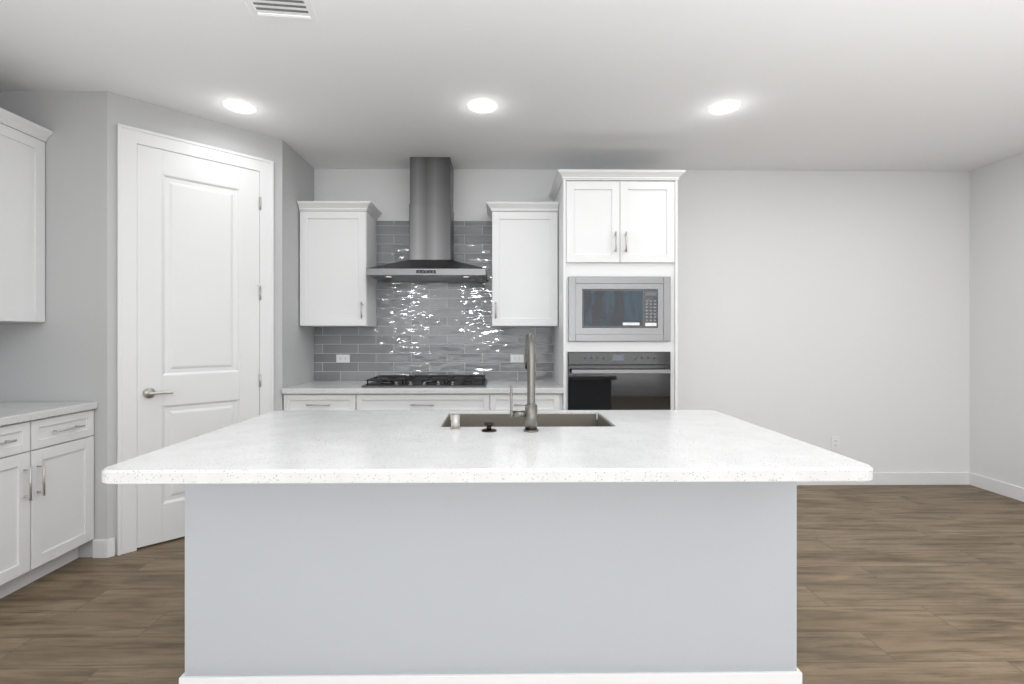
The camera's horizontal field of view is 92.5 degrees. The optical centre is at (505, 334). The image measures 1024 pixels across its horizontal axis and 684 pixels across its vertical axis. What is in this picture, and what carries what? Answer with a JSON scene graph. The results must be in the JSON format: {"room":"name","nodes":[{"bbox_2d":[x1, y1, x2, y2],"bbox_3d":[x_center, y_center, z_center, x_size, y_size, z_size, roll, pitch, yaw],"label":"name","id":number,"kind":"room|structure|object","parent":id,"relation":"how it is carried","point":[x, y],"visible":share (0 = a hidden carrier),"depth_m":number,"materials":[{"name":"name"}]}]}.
{"room":"kitchen","nodes":[
{"label":"kitchen","id":0,"kind":"room"},
{"bbox_2d":[0,91,313,556],"bbox_3d":[-2.344,-0.063,3.547,1.400,2.740,1.330,0,0,-1],"label":"wall","id":1,"kind":"structure","parent":0,"point":[66,351],"depth_m":2.88,"materials":[{"name":"grey paint"}]},
{"bbox_2d":[117,123,273,555],"bbox_3d":[-2.036,0.026,3.265,0.137,2.561,0.890,0,0,44],"label":"door frame","id":2,"kind":"structure","parent":1,"relation":"attached to","point":[129,138],"depth_m":2.96,"materials":[{"name":"white wood"}]},
{"bbox_2d":[137,144,260,547],"bbox_3d":[-1.979,0.068,3.217,0.108,2.455,0.712,0,0,44],"label":"pantry door","id":3,"kind":"structure","parent":1,"relation":"in","point":[198,295],"depth_m":3.17,"materials":[{"name":"white paint"},{"name":"satin nickel"}]},
{"bbox_2d":[0,485,1023,683],"bbox_3d":[0.549,1.357,0.527,7.350,0.100,7.680,0,0,-1],"label":"floor","id":4,"kind":"structure","parent":0,"point":[910,584],"depth_m":2.39,"materials":[{"name":"brown wood"}]},
{"bbox_2d":[0,410,93,598],"bbox_3d":[-2.719,0.870,2.453,0.616,0.876,0.842,0,0,-1],"label":"base cabinet","id":5,"kind":"object","parent":4,"relation":"on","point":[46,487],"depth_m":2.57,"materials":[{"name":"white paint"}]},
{"bbox_2d":[0,402,97,425],"bbox_3d":[-2.688,0.412,0.771,0.637,0.040,4.207,0,0,-1],"label":"countertop","id":6,"kind":"structure","parent":5,"relation":"on","point":[11,413],"depth_m":2.61,"materials":[{"name":"white stone"}]},
{"bbox_2d":[284,395,365,410],"bbox_3d":[-1.344,0.869,3.913,0.596,0.875,0.616,0,0,-1],"label":"base cabinet","id":7,"kind":"object","parent":4,"relation":"on","point":[291,402],"depth_m":3.61,"materials":[{"name":"white paint"}]},
{"bbox_2d":[366,395,501,409],"bbox_3d":[-0.616,0.869,3.922,1.108,0.875,0.616,0,0,-1],"label":"base cabinet","id":8,"kind":"object","parent":4,"relation":"on","point":[373,402],"depth_m":3.62,"materials":[{"name":"white paint"}]},
{"bbox_2d":[282,379,561,394],"bbox_3d":[-0.614,0.412,3.911,2.064,0.040,0.637,0,0,-1],"label":"countertop","id":9,"kind":"structure","parent":8,"relation":"on","point":[371,386],"depth_m":3.66,"materials":[{"name":"white stone"}]},
{"bbox_2d":[361,375,487,387],"bbox_3d":[-0.618,0.365,3.918,0.930,0.052,0.500,0,0,-1],"label":"gas cooktop","id":10,"kind":"object","parent":9,"relation":"in","point":[381,381],"depth_m":3.74,"materials":[{"name":"black metal"}]},
{"bbox_2d":[179,485,801,683],"bbox_3d":[-0.051,0.869,2.140,2.212,0.875,0.806,0,0,-1],"label":"kitchen island","id":11,"kind":"object","parent":4,"relation":"on","point":[530,545],"depth_m":1.75,"materials":[{"name":"grey paint"}]},
{"bbox_2d":[102,410,872,484],"bbox_3d":[-0.051,0.412,1.994,2.296,0.040,1.130,0,0,-1],"label":"island countertop","id":12,"kind":"structure","parent":11,"relation":"on","point":[365,447],"depth_m":1.63,"materials":[{"name":"white stone"}]},
{"bbox_2d":[446,413,605,424],"bbox_3d":[0.093,0.526,2.299,0.768,0.247,0.417,0,0,-1],"label":"sink","id":13,"kind":"object","parent":12,"relation":"in","point":[467,418],"depth_m":2.50,"materials":[{"name":"grey metal"}]},
{"bbox_2d":[502,391,562,409],"bbox_3d":[0.116,0.869,3.931,0.604,0.875,0.616,0,0,-1],"label":"base cabinet","id":14,"kind":"object","parent":4,"relation":"on","point":[543,402],"depth_m":3.63,"materials":[{"name":"white paint"}]},
{"bbox_2d":[549,169,685,409],"bbox_3d":[0.844,0.050,3.908,0.937,2.514,0.682,0,0,-1],"label":"tall cabinet","id":15,"kind":"object","parent":4,"relation":"on","point":[616,338],"visible":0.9,"depth_m":3.62,"materials":[{"name":"white paint"}]},
{"bbox_2d":[567,351,670,409],"bbox_3d":[0.838,0.480,3.623,0.761,0.713,0.114,0,0,-1],"label":"oven","id":16,"kind":"object","parent":15,"relation":"in","point":[596,380],"depth_m":3.62,"materials":[{"name":"black glass"}]},
{"bbox_2d":[567,276,670,341],"bbox_3d":[0.841,-0.193,3.651,0.756,0.478,0.060,0,0,-1],"label":"microwave","id":17,"kind":"object","parent":15,"relation":"in","point":[599,308],"depth_m":3.62,"materials":[{"name":"silver metal"}]},
{"bbox_2d":[0,0,1023,170],"bbox_3d":[0.549,-1.483,0.527,7.350,0.100,7.680,0,0,-1],"label":"ceiling","id":18,"kind":"structure","parent":0,"point":[873,85],"depth_m":2.71,"materials":[{"name":"white paint"}]},
{"bbox_2d":[221,99,257,113],"bbox_3d":[-1.668,-1.429,3.070,0.200,0.008,0.200,0,0,-1],"label":"recessed light","id":19,"kind":"object","parent":18,"relation":"in","point":[240,106],"visible":1,"depth_m":3.06,"materials":[{"name":"white plastic"}]},
{"bbox_2d":[243,0,320,21],"bbox_3d":[-0.975,-1.427,2.073,0.295,0.011,0.300,0,0,-7],"label":"ceiling vent","id":20,"kind":"object","parent":18,"relation":"in","point":[300,7],"visible":1,"depth_m":2.15,"materials":[{"name":"white metal"}]},
{"bbox_2d":[466,98,497,112],"bbox_3d":[-0.147,-1.429,3.063,0.200,0.008,0.200,0,0,-1],"label":"recessed light","id":21,"kind":"object","parent":18,"relation":"in","point":[481,105],"visible":1,"depth_m":3.04,"materials":[{"name":"white plastic"}]},
{"bbox_2d":[707,100,741,114],"bbox_3d":[1.372,-1.429,3.082,0.200,0.008,0.200,0,0,-1],"label":"recessed light","id":22,"kind":"object","parent":18,"relation":"in","point":[723,107],"visible":1,"depth_m":3.07,"materials":[{"name":"white plastic"}]},
{"bbox_2d":[314,169,968,471],"bbox_3d":[0.502,-0.063,4.306,7.350,2.740,0.120,0,0,-1],"label":"wall","id":23,"kind":"structure","parent":0,"point":[818,308],"depth_m":4.27,"materials":[{"name":"white paint"}]},
{"bbox_2d":[297,201,381,326],"bbox_3d":[-1.354,-0.561,4.033,0.573,0.980,0.378,0,0,-1],"label":"upper cabinet","id":24,"kind":"object","parent":23,"relation":"attached to","point":[338,255],"visible":0.98,"depth_m":3.90,"materials":[{"name":"white paint"}]},
{"bbox_2d":[366,157,486,281],"bbox_3d":[-0.612,-0.941,3.974,0.910,0.981,0.496,0,0,-1],"label":"range hood","id":25,"kind":"object","parent":23,"relation":"attached to","point":[431,235],"visible":1,"depth_m":3.94,"materials":[{"name":"silver metal"}]},
{"bbox_2d":[314,221,553,380],"bbox_3d":[-0.619,-0.296,4.229,2.062,1.374,0.008,0,0,-1],"label":"tile backsplash","id":26,"kind":"structure","parent":23,"relation":"attached to","point":[434,328],"depth_m":4.22,"materials":[{"name":"grey tile"}]},
{"bbox_2d":[336,355,349,362],"bbox_3d":[-1.401,0.203,4.210,0.115,0.070,0.009,0,0,-1],"label":"outlet","id":27,"kind":"object","parent":26,"relation":"attached to","point":[342,358],"visible":1,"depth_m":4.21,"materials":[{"name":"white plastic"}]},
{"bbox_2d":[510,354,523,362],"bbox_3d":[0.095,0.203,4.229,0.115,0.070,0.009,0,0,-1],"label":"outlet","id":28,"kind":"object","parent":26,"relation":"attached to","point":[516,358],"visible":1,"depth_m":4.23,"materials":[{"name":"white plastic"}]},
{"bbox_2d":[486,202,558,326],"bbox_3d":[0.128,-0.561,4.051,0.572,0.980,0.378,0,0,-1],"label":"upper cabinet","id":29,"kind":"object","parent":23,"relation":"attached to","point":[524,264],"visible":0.98,"depth_m":3.92,"materials":[{"name":"white paint"}]},
{"bbox_2d":[831,436,838,449],"bbox_3d":[2.871,0.942,4.270,0.070,0.115,0.009,0,0,-1],"label":"outlet","id":30,"kind":"object","parent":23,"relation":"attached to","point":[834,442],"visible":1,"depth_m":4.27,"materials":[{"name":"white plastic"}]},
{"bbox_2d":[797,472,968,484],"bbox_3d":[2.647,1.254,4.264,2.762,0.107,0.017,0,0,-1],"label":"baseboard","id":31,"kind":"structure","parent":23,"relation":"attached to","point":[879,478],"depth_m":4.27,"materials":[{"name":"white"}]},
{"bbox_2d":[969,152,1023,487],"bbox_3d":[4.164,-0.063,0.511,0.120,2.740,7.560,0,0,-1],"label":"wall","id":32,"kind":"structure","parent":0,"point":[996,320],"depth_m":4.05,"materials":[{"name":"white paint"}]},
{"bbox_2d":[969,472,1023,501],"bbox_3d":[4.094,1.254,0.570,0.017,0.107,7.440,0,0,-1],"label":"baseboard","id":33,"kind":"structure","parent":32,"relation":"attached to","point":[1002,488],"depth_m":4.03,"materials":[{"name":"white"}]},
{"bbox_3d":[-3.065,-0.063,0.423,0.120,2.740,7.560,0,0,-1],"label":"wall","id":34,"kind":"structure","parent":0,"visible":0},
{"bbox_2d":[0,108,52,322],"bbox_3d":[-2.819,-0.633,0.769,0.378,1.120,4.207,0,0,-1],"label":"upper cabinet","id":35,"kind":"object","parent":34,"relation":"attached to","point":[22,219],"visible":1,"depth_m":2.74,"materials":[{"name":"white paint"}]}
]}

